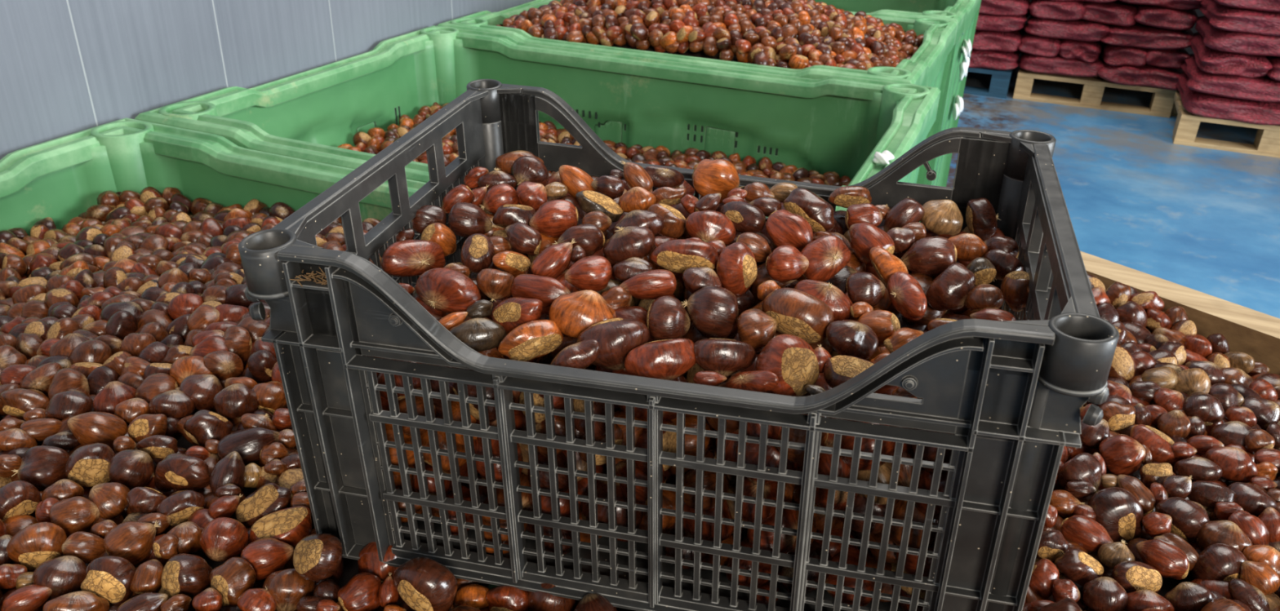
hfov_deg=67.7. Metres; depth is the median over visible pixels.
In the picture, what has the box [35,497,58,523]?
chestnut
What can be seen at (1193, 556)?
chestnut
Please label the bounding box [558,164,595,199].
chestnut
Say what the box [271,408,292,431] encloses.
chestnut
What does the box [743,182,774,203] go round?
chestnut
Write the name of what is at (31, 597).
chestnut
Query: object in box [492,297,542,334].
chestnut
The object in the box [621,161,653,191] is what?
chestnut
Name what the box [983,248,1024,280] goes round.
chestnut
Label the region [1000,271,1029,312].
chestnut
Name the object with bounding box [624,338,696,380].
chestnut
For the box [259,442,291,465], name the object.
chestnut
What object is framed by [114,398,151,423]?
chestnut
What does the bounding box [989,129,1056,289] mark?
post
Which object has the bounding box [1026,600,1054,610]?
chestnut
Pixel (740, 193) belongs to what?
chestnut
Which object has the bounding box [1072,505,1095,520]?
chestnut
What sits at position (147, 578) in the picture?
chestnut
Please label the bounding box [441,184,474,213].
chestnut
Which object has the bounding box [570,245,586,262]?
chestnut
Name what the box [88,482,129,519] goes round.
chestnut
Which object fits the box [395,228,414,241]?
chestnut
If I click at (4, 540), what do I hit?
chestnut
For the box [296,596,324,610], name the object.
chestnut
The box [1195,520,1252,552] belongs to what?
chestnut
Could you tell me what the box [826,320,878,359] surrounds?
chestnut
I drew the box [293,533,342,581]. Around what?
chestnut
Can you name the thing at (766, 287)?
chestnut
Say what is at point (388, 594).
chestnut
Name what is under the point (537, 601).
chestnut
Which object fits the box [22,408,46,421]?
chestnut
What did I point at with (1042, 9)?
sack
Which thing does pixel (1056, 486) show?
chestnut
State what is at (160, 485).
chestnut
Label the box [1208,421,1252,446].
chestnut
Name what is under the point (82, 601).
chestnut
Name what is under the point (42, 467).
chestnut
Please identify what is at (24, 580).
chestnut
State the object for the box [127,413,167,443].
chestnut
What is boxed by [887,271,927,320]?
chestnut
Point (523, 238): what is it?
chestnut
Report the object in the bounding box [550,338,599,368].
chestnut
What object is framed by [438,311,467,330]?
chestnut
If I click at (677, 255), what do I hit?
chestnut
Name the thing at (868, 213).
chestnut
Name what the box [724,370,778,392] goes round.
chestnut
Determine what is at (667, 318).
chestnut
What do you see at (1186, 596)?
chestnut
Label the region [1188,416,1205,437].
chestnut
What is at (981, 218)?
chestnut
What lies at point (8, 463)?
chestnut
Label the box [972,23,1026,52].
sack
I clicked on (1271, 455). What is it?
chestnut
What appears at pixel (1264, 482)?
chestnut
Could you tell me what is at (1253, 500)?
chestnut
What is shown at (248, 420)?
chestnut
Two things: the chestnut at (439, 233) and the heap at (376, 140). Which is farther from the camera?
the heap at (376, 140)
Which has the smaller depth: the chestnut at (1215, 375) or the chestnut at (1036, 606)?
the chestnut at (1036, 606)
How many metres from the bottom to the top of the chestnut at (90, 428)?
0.037 m
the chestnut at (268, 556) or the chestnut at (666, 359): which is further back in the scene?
the chestnut at (268, 556)
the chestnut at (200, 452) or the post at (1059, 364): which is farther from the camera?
the chestnut at (200, 452)
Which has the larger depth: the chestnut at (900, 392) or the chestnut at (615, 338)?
the chestnut at (615, 338)
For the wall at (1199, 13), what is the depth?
5.99 m
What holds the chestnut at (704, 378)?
in the plastic crate
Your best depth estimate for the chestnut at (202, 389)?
0.88 m
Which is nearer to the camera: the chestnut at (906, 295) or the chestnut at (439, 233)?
the chestnut at (906, 295)
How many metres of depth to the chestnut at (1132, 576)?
0.69 m
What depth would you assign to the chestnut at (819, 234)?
0.70 m
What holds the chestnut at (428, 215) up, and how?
in the plastic crate
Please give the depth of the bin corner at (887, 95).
1.97 m
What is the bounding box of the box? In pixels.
[576,251,1279,605]
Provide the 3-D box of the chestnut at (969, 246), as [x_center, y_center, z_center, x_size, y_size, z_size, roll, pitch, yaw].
[0.241,-0.043,0.707,0.031,0.020,0.020,13,29,20]
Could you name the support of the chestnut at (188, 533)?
on the heap at (137, 295)
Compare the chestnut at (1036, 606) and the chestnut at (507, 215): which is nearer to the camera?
the chestnut at (1036, 606)
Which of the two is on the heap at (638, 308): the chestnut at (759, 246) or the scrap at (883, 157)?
the chestnut at (759, 246)
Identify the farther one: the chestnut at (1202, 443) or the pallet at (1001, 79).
the pallet at (1001, 79)
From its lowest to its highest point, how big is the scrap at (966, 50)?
0.074 m
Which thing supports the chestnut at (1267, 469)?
on the heap at (1152, 342)
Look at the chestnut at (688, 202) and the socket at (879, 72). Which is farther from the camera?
the socket at (879, 72)
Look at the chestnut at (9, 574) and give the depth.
0.67 m
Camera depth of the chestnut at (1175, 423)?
0.87 m
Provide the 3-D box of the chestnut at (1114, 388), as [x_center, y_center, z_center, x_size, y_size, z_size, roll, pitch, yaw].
[0.457,0.088,0.920,0.022,0.026,0.033,-22,36,-38]
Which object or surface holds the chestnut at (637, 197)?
on the heap at (638, 308)
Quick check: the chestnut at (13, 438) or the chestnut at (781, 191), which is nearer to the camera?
the chestnut at (781, 191)
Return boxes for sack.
[968,48,1021,70]
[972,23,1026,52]
[975,8,1030,31]
[978,0,1030,16]
[1017,30,1061,57]
[1018,51,1104,76]
[1023,13,1111,41]
[1028,0,1086,20]
[1048,0,1116,3]
[1057,38,1102,62]
[1082,0,1137,26]
[1097,52,1183,90]
[1100,22,1193,49]
[1101,42,1147,66]
[1119,0,1203,9]
[1133,4,1198,30]
[1145,48,1191,68]
[1175,71,1279,125]
[1181,53,1279,102]
[1190,31,1272,77]
[1195,15,1279,56]
[1199,0,1279,35]
[1214,0,1279,12]
[1265,55,1279,81]
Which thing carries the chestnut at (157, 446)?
on the heap at (137, 295)
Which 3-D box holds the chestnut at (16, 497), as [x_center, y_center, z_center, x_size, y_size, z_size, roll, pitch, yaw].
[-0.493,0.154,0.751,0.030,0.034,0.037,19,32,30]
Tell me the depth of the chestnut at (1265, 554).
0.71 m
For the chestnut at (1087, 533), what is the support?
on the heap at (1152, 342)
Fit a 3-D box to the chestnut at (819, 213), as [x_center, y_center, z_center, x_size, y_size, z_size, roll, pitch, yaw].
[0.132,-0.074,0.741,0.042,0.032,0.027,14,30,22]
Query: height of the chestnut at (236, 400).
0.031 m
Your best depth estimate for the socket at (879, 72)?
2.09 m
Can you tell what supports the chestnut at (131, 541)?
on the heap at (137, 295)
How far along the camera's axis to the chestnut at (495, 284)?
0.66 m
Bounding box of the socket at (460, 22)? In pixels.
[450,17,487,26]
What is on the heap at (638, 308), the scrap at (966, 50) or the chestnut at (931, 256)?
the chestnut at (931, 256)
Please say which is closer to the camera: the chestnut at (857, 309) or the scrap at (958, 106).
the chestnut at (857, 309)
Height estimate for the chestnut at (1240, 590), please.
0.023 m
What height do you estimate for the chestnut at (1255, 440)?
0.022 m
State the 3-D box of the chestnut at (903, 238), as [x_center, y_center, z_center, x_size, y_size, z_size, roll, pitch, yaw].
[0.190,-0.048,0.705,0.024,0.019,0.018,8,28,12]
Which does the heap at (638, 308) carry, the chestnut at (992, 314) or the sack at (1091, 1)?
the chestnut at (992, 314)
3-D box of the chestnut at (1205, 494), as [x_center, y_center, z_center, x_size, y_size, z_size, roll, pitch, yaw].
[0.470,0.157,0.786,0.024,0.027,0.036,-23,36,-39]
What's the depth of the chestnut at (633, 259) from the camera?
0.67 m
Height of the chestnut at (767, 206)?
0.015 m
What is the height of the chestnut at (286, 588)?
0.032 m
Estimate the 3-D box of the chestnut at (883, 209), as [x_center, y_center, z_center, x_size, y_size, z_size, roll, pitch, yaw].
[0.191,-0.074,0.750,0.015,0.012,0.010,8,28,12]
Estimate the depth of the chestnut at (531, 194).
0.78 m
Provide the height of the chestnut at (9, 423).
0.018 m
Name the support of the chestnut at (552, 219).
on the heap at (638, 308)
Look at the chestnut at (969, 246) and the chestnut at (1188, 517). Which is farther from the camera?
the chestnut at (1188, 517)
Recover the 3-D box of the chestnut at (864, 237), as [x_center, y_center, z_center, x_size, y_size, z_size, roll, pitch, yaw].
[0.167,-0.046,0.697,0.025,0.028,0.039,-15,32,-29]
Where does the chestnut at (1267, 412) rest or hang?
on the heap at (1152, 342)
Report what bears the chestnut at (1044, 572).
on the heap at (1152, 342)
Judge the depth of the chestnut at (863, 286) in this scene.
0.63 m
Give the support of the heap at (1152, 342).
in the box
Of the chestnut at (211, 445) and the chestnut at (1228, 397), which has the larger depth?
the chestnut at (1228, 397)
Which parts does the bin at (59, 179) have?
wall panel, wall panel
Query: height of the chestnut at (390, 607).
0.007 m
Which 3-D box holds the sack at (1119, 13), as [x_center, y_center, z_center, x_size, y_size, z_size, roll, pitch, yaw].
[2.539,-1.625,5.166,0.289,0.113,0.706,13,30,21]
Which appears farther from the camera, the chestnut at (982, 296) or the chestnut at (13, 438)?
the chestnut at (13, 438)
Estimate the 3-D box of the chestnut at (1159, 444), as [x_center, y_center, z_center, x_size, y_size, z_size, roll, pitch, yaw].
[0.460,0.126,0.852,0.045,0.033,0.029,18,32,29]
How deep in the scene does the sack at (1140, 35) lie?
4.87 m
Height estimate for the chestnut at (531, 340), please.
0.027 m
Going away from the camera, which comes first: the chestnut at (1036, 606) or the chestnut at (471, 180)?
the chestnut at (1036, 606)
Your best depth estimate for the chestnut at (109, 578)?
0.66 m
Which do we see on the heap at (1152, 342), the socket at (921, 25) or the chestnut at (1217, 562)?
the chestnut at (1217, 562)
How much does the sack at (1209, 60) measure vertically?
0.115 m
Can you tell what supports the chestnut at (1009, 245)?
in the plastic crate
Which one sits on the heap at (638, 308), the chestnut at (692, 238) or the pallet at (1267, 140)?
the chestnut at (692, 238)
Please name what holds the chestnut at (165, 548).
on the heap at (137, 295)
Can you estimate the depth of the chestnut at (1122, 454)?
0.82 m
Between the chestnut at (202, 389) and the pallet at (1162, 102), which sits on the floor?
the pallet at (1162, 102)
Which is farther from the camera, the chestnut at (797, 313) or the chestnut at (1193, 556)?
the chestnut at (1193, 556)
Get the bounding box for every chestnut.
[0,388,49,417]
[0,417,25,431]
[0,428,37,451]
[0,454,22,478]
[0,480,41,522]
[0,534,13,565]
[0,564,27,590]
[0,584,52,610]
[5,522,66,570]
[12,445,69,491]
[15,572,33,590]
[19,418,62,441]
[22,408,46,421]
[31,555,87,598]
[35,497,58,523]
[41,479,84,501]
[43,431,79,450]
[43,591,109,610]
[44,390,94,421]
[49,496,100,537]
[61,531,105,564]
[65,443,115,488]
[66,411,127,449]
[80,555,136,604]
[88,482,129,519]
[90,520,117,539]
[103,520,159,566]
[106,449,155,490]
[112,435,136,453]
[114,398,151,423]
[116,592,168,610]
[125,487,167,513]
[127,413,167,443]
[129,559,164,595]
[136,435,177,459]
[136,512,171,535]
[148,390,195,417]
[152,533,179,559]
[154,461,173,492]
[155,453,210,491]
[156,490,205,525]
[160,594,191,610]
[161,553,212,599]
[165,521,203,554]
[178,374,222,412]
[183,409,233,448]
[185,445,210,460]
[191,587,222,610]
[200,517,248,561]
[204,439,219,454]
[208,493,242,519]
[209,451,246,493]
[209,557,256,606]
[213,383,259,418]
[214,484,241,497]
[217,427,279,466]
[235,483,291,528]
[236,586,276,610]
[240,413,276,431]
[240,537,293,582]
[244,462,261,488]
[249,506,311,547]
[251,381,288,415]
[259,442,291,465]
[262,568,315,610]
[263,459,288,475]
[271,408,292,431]
[278,429,296,448]
[280,452,301,469]
[289,479,306,495]
[290,492,311,515]
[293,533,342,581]
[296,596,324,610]
[312,579,336,596]
[313,580,340,603]
[315,600,340,610]
[337,573,381,610]
[357,542,397,582]
[368,255,382,267]
[377,573,399,608]
[381,240,445,276]
[383,604,406,610]
[392,557,457,610]
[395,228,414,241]
[398,283,414,294]
[411,204,446,234]
[415,267,480,313]
[420,222,456,256]
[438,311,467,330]
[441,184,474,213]
[444,262,470,276]
[448,202,497,237]
[448,318,506,351]
[453,584,489,609]
[456,578,479,590]
[460,233,494,272]
[463,166,488,188]
[466,299,493,318]
[471,184,488,206]
[476,268,515,301]
[477,168,517,191]
[480,183,519,214]
[485,586,528,610]
[488,235,511,255]
[492,204,535,228]
[492,250,530,277]
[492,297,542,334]
[495,150,543,173]
[497,320,563,361]
[505,222,542,256]
[511,155,549,186]
[511,274,570,306]
[516,181,546,212]
[527,583,577,610]
[528,200,577,237]
[530,238,575,278]
[544,182,568,197]
[548,289,616,338]
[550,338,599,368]
[554,223,604,257]
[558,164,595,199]
[564,256,612,292]
[569,255,612,271]
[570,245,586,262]
[575,190,623,222]
[576,318,649,370]
[582,211,611,233]
[591,175,624,199]
[600,285,631,309]
[602,226,655,266]
[609,169,623,179]
[612,257,653,272]
[613,209,664,235]
[613,261,652,281]
[617,186,656,213]
[619,269,676,299]
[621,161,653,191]
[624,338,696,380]
[643,165,684,187]
[646,296,690,341]
[647,203,686,238]
[649,239,719,274]
[651,186,686,205]
[680,194,698,213]
[681,285,737,337]
[682,266,721,293]
[685,210,735,245]
[686,237,702,241]
[692,159,742,204]
[693,338,755,377]
[693,371,726,386]
[694,193,721,212]
[707,240,726,256]
[716,241,757,295]
[719,200,765,233]
[722,195,744,204]
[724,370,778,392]
[727,187,747,199]
[736,232,771,262]
[737,308,777,352]
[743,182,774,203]
[749,197,782,217]
[755,333,818,396]
[756,280,781,300]
[761,288,834,343]
[765,209,813,252]
[765,245,808,282]
[769,182,798,203]
[782,187,835,232]
[794,280,853,321]
[800,235,851,282]
[804,384,825,395]
[813,231,831,240]
[813,344,831,373]
[823,355,874,388]
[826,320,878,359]
[827,186,871,208]
[844,203,882,229]
[846,271,884,306]
[848,222,894,266]
[849,301,873,319]
[857,310,900,347]
[869,246,908,289]
[870,352,890,364]
[875,204,890,219]
[883,198,924,232]
[884,327,924,353]
[886,227,915,253]
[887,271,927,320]
[892,386,915,398]
[900,236,956,277]
[902,222,926,242]
[920,199,963,235]
[926,262,975,311]
[927,318,956,330]
[948,233,987,262]
[964,284,1004,312]
[965,198,999,241]
[966,257,996,286]
[969,308,1015,321]
[983,235,1019,257]
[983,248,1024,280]
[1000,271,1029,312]
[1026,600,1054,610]
[1028,559,1059,599]
[1035,530,1069,564]
[1044,504,1057,528]
[1049,489,1084,516]
[1052,578,1079,603]
[1053,461,1063,489]
[1054,548,1103,586]
[1056,453,1102,493]
[1060,515,1113,552]
[1065,480,1096,498]
[1066,446,1075,455]
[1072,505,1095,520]
[1079,418,1110,449]
[1080,404,1091,420]
[1082,577,1128,610]
[1087,487,1143,543]
[1093,453,1106,475]
[1097,539,1135,568]
[1098,434,1146,475]
[1099,401,1135,431]
[1100,474,1117,488]
[1106,380,1132,404]
[1111,560,1162,593]
[1116,475,1155,516]
[1124,590,1174,610]
[1128,381,1161,404]
[1129,424,1178,466]
[1133,403,1151,425]
[1135,539,1189,580]
[1139,462,1175,489]
[1141,444,1152,465]
[1142,511,1172,537]
[1145,404,1167,426]
[1150,482,1168,506]
[1152,387,1184,411]
[1153,533,1199,571]
[1155,497,1209,543]
[1157,409,1191,438]
[1162,475,1192,499]
[1164,582,1216,610]
[1171,441,1196,460]
[1173,457,1222,481]
[1177,364,1189,369]
[1182,391,1224,426]
[1184,360,1225,385]
[1186,435,1224,455]
[1187,481,1235,515]
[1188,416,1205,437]
[1191,543,1247,582]
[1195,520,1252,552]
[1204,447,1257,483]
[1208,383,1244,413]
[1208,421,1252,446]
[1209,591,1226,599]
[1213,502,1244,520]
[1220,367,1254,387]
[1224,406,1257,428]
[1226,482,1278,517]
[1227,511,1269,546]
[1227,578,1270,610]
[1239,560,1279,595]
[1240,395,1279,431]
[1242,545,1279,578]
[1244,429,1275,453]
[1247,362,1270,377]
[1249,476,1277,491]
[1251,373,1269,379]
[1253,448,1279,473]
[1256,462,1278,480]
[1257,506,1279,542]
[1266,423,1279,449]
[1266,488,1279,502]
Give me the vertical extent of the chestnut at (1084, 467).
0.035 m
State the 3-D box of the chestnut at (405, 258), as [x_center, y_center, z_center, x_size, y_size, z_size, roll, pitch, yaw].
[-0.169,-0.035,0.716,0.051,0.029,0.030,-15,32,-29]
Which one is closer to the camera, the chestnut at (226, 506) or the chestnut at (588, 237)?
the chestnut at (588, 237)
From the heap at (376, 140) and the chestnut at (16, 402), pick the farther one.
the heap at (376, 140)
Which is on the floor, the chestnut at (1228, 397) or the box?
the box
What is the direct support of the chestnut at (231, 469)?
on the heap at (137, 295)
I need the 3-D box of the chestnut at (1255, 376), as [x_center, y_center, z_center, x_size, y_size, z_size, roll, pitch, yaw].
[0.693,0.090,1.060,0.027,0.032,0.034,-23,36,-39]
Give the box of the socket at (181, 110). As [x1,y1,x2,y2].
[159,101,217,119]
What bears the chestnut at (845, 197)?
on the heap at (638, 308)
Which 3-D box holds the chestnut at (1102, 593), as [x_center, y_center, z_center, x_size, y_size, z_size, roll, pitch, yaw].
[0.330,0.207,0.679,0.024,0.025,0.029,-21,35,-37]
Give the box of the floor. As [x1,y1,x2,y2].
[946,57,1279,319]
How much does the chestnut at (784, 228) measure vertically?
0.030 m
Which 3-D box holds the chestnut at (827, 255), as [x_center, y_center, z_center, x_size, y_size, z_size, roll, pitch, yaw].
[0.130,-0.032,0.670,0.038,0.033,0.030,-5,28,-12]
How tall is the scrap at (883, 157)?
0.022 m
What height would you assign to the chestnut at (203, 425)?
0.035 m
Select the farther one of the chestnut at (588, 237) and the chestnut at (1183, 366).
the chestnut at (1183, 366)
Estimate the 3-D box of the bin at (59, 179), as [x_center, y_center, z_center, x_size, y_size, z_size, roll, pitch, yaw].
[-0.543,0.365,1.266,1.200,0.858,0.945,13,29,20]
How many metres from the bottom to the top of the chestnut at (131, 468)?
0.032 m
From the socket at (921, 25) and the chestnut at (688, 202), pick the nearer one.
the chestnut at (688, 202)
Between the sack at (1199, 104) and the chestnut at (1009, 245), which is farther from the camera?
the sack at (1199, 104)
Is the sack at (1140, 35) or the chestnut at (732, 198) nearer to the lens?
the chestnut at (732, 198)
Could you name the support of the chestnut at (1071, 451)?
on the heap at (1152, 342)
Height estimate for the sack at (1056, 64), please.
0.120 m
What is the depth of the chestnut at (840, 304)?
0.62 m
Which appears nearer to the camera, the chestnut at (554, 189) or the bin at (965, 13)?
the chestnut at (554, 189)
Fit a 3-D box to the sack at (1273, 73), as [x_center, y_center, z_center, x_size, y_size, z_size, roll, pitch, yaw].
[3.082,-1.151,4.495,0.301,0.115,0.660,12,29,19]
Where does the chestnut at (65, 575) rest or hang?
on the heap at (137, 295)
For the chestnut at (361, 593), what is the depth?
0.66 m
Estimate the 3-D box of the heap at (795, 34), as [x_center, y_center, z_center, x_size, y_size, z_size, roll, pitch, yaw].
[0.183,-0.745,2.554,1.140,0.205,0.720,13,29,20]
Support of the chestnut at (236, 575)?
on the heap at (137, 295)
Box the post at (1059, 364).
[986,312,1119,610]
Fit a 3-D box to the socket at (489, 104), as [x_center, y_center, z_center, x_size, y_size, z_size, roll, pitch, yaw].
[-0.143,-0.101,0.942,0.034,0.239,0.036,7,30,14]
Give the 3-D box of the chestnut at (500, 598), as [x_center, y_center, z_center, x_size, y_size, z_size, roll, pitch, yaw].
[-0.091,0.204,0.662,0.030,0.024,0.026,-12,30,-25]
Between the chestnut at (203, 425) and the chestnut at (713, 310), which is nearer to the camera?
the chestnut at (713, 310)
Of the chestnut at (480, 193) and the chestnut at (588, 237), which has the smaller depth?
the chestnut at (588, 237)
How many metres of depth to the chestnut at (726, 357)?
0.58 m
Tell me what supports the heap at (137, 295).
in the bin at (59, 179)
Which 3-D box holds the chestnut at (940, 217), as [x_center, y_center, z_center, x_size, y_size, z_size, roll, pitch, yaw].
[0.235,-0.068,0.745,0.034,0.030,0.029,8,28,12]
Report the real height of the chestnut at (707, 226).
0.029 m
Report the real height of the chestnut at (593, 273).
0.024 m
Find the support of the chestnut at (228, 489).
on the heap at (137, 295)
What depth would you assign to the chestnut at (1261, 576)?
0.69 m
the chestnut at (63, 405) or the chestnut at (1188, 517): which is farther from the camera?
the chestnut at (63, 405)
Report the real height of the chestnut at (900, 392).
0.013 m
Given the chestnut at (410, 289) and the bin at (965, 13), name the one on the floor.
the bin at (965, 13)
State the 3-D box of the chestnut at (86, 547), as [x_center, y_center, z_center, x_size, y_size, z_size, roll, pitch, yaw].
[-0.407,0.179,0.700,0.028,0.027,0.021,-19,34,-34]
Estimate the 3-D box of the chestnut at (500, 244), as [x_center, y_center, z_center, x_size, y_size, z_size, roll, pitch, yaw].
[-0.105,-0.044,0.718,0.020,0.016,0.015,-8,29,-18]
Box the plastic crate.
[238,79,1119,610]
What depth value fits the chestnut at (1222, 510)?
0.76 m
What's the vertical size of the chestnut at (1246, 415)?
0.020 m
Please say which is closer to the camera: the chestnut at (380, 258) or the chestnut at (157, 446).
the chestnut at (380, 258)
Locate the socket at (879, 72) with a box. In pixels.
[866,66,911,79]
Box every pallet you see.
[963,53,1021,98]
[1013,67,1177,118]
[1169,90,1279,158]
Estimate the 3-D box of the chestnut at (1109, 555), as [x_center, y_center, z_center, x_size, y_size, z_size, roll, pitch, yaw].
[0.358,0.187,0.716,0.022,0.024,0.024,-15,32,-29]
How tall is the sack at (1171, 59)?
0.116 m
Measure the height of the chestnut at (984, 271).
0.021 m
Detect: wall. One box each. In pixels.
[0,0,534,159]
[1025,0,1204,53]
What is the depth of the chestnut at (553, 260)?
0.67 m
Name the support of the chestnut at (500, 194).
on the heap at (638, 308)
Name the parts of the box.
panel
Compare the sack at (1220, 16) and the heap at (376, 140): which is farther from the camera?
the sack at (1220, 16)
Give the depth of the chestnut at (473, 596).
0.66 m
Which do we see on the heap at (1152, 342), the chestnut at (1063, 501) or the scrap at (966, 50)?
the chestnut at (1063, 501)
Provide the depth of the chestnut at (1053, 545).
0.72 m
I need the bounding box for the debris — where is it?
[289,266,327,286]
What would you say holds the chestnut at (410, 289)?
on the heap at (638, 308)
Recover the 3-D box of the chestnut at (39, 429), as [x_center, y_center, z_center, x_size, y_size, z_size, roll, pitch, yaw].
[-0.533,0.111,0.855,0.036,0.021,0.020,-20,34,-35]
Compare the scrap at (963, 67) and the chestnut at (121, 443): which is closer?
the chestnut at (121, 443)
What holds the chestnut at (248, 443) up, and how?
on the heap at (137, 295)
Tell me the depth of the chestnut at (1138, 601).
0.67 m
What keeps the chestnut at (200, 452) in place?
on the heap at (137, 295)
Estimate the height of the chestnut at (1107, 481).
0.012 m
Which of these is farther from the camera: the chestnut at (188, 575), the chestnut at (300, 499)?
the chestnut at (300, 499)
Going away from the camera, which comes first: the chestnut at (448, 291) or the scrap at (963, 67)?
the chestnut at (448, 291)
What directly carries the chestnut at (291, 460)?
on the heap at (137, 295)
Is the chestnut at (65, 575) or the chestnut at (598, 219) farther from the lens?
the chestnut at (598, 219)
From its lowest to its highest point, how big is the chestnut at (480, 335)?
0.022 m
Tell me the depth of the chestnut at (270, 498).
0.74 m
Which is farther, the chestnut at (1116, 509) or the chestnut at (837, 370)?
the chestnut at (1116, 509)
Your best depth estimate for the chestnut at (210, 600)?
0.65 m
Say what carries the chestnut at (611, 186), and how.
on the heap at (638, 308)
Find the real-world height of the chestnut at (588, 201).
0.026 m
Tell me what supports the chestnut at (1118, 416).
on the heap at (1152, 342)
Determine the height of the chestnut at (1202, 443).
0.020 m
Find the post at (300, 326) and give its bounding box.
[238,228,340,539]
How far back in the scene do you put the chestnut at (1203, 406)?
0.90 m
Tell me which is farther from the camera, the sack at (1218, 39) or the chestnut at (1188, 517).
the sack at (1218, 39)
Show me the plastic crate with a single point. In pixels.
(1011, 394)
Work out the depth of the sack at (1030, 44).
5.08 m
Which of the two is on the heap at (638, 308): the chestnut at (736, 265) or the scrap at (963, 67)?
the chestnut at (736, 265)
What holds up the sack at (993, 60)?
on the pallet at (1001, 79)
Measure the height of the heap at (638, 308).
0.203 m
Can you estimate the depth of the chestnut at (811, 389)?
0.56 m
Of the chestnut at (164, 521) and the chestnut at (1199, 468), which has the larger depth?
the chestnut at (1199, 468)
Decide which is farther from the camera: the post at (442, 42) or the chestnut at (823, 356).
the post at (442, 42)
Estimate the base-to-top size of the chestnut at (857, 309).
0.011 m
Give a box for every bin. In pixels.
[0,117,529,610]
[134,25,940,217]
[436,0,957,222]
[814,0,981,186]
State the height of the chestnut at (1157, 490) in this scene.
0.018 m
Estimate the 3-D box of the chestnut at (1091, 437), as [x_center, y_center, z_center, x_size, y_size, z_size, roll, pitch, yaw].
[0.407,0.116,0.860,0.029,0.028,0.027,17,31,27]
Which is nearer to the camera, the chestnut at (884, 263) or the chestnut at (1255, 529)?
the chestnut at (884, 263)
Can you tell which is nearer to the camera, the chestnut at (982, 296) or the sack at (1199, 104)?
the chestnut at (982, 296)
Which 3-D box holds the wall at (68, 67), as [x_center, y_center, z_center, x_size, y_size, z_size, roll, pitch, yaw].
[-0.372,-2.005,2.219,0.080,4.200,11.000,13,29,20]
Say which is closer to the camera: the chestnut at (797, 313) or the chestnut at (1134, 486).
the chestnut at (797, 313)
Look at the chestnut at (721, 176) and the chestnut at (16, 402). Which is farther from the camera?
the chestnut at (16, 402)
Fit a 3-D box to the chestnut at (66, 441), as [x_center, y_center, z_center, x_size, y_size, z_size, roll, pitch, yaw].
[-0.501,0.119,0.828,0.029,0.017,0.015,-10,30,-22]
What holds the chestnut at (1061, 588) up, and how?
on the heap at (1152, 342)
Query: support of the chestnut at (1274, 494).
on the heap at (1152, 342)
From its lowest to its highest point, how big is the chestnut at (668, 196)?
0.016 m
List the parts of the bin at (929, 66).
wall panel, wall panel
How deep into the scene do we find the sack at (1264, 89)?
4.37 m
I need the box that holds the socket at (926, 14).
[922,10,955,17]
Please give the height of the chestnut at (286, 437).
0.016 m
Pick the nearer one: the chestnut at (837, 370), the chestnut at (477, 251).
the chestnut at (837, 370)
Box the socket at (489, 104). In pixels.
[466,79,503,172]
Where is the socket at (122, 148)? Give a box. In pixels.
[90,120,154,194]
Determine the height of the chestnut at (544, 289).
0.022 m
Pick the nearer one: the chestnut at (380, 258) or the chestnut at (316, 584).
the chestnut at (316, 584)
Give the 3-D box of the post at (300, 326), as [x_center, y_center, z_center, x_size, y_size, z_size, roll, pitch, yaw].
[-0.225,0.063,0.644,0.040,0.239,0.043,7,30,14]
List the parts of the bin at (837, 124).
wall panel, wall panel, wall panel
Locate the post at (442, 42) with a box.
[420,26,458,106]
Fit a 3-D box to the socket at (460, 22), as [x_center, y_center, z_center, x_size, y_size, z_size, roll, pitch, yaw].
[-0.445,-0.593,2.535,0.094,0.318,0.094,13,29,20]
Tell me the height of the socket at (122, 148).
0.318 m
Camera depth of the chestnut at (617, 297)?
0.63 m
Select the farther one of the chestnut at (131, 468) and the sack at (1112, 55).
the sack at (1112, 55)
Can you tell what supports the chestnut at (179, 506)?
on the heap at (137, 295)
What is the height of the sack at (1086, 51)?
0.115 m
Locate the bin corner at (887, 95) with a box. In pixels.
[875,83,929,146]
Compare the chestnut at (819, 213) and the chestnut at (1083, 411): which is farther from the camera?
the chestnut at (1083, 411)
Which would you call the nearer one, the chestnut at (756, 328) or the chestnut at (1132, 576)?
the chestnut at (756, 328)
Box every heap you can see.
[0,186,635,610]
[337,102,851,198]
[366,171,1004,610]
[495,0,924,70]
[573,274,1279,610]
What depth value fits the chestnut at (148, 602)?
0.64 m
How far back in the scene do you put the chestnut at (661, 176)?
0.81 m
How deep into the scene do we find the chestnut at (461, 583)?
0.68 m
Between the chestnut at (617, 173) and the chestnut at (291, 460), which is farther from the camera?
the chestnut at (617, 173)
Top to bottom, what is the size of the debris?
0.010 m
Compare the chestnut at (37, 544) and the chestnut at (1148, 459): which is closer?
the chestnut at (37, 544)
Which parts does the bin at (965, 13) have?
wall panel, wall panel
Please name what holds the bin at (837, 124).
on the floor
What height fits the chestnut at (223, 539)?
0.033 m
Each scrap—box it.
[872,150,894,164]
[952,94,964,119]
[959,56,969,80]
[961,39,971,62]
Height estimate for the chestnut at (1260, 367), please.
0.020 m
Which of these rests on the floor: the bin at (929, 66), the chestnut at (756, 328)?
the bin at (929, 66)
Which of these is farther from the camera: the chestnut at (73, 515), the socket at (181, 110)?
the socket at (181, 110)
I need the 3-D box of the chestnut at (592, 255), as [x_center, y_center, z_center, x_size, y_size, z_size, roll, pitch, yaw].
[-0.035,-0.025,0.677,0.031,0.021,0.019,-8,29,-18]
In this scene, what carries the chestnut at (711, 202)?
on the heap at (638, 308)
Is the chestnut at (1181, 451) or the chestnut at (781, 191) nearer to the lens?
the chestnut at (781, 191)
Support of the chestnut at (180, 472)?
on the heap at (137, 295)
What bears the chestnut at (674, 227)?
on the heap at (638, 308)
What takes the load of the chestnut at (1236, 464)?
on the heap at (1152, 342)
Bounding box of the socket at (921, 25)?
[913,17,950,35]

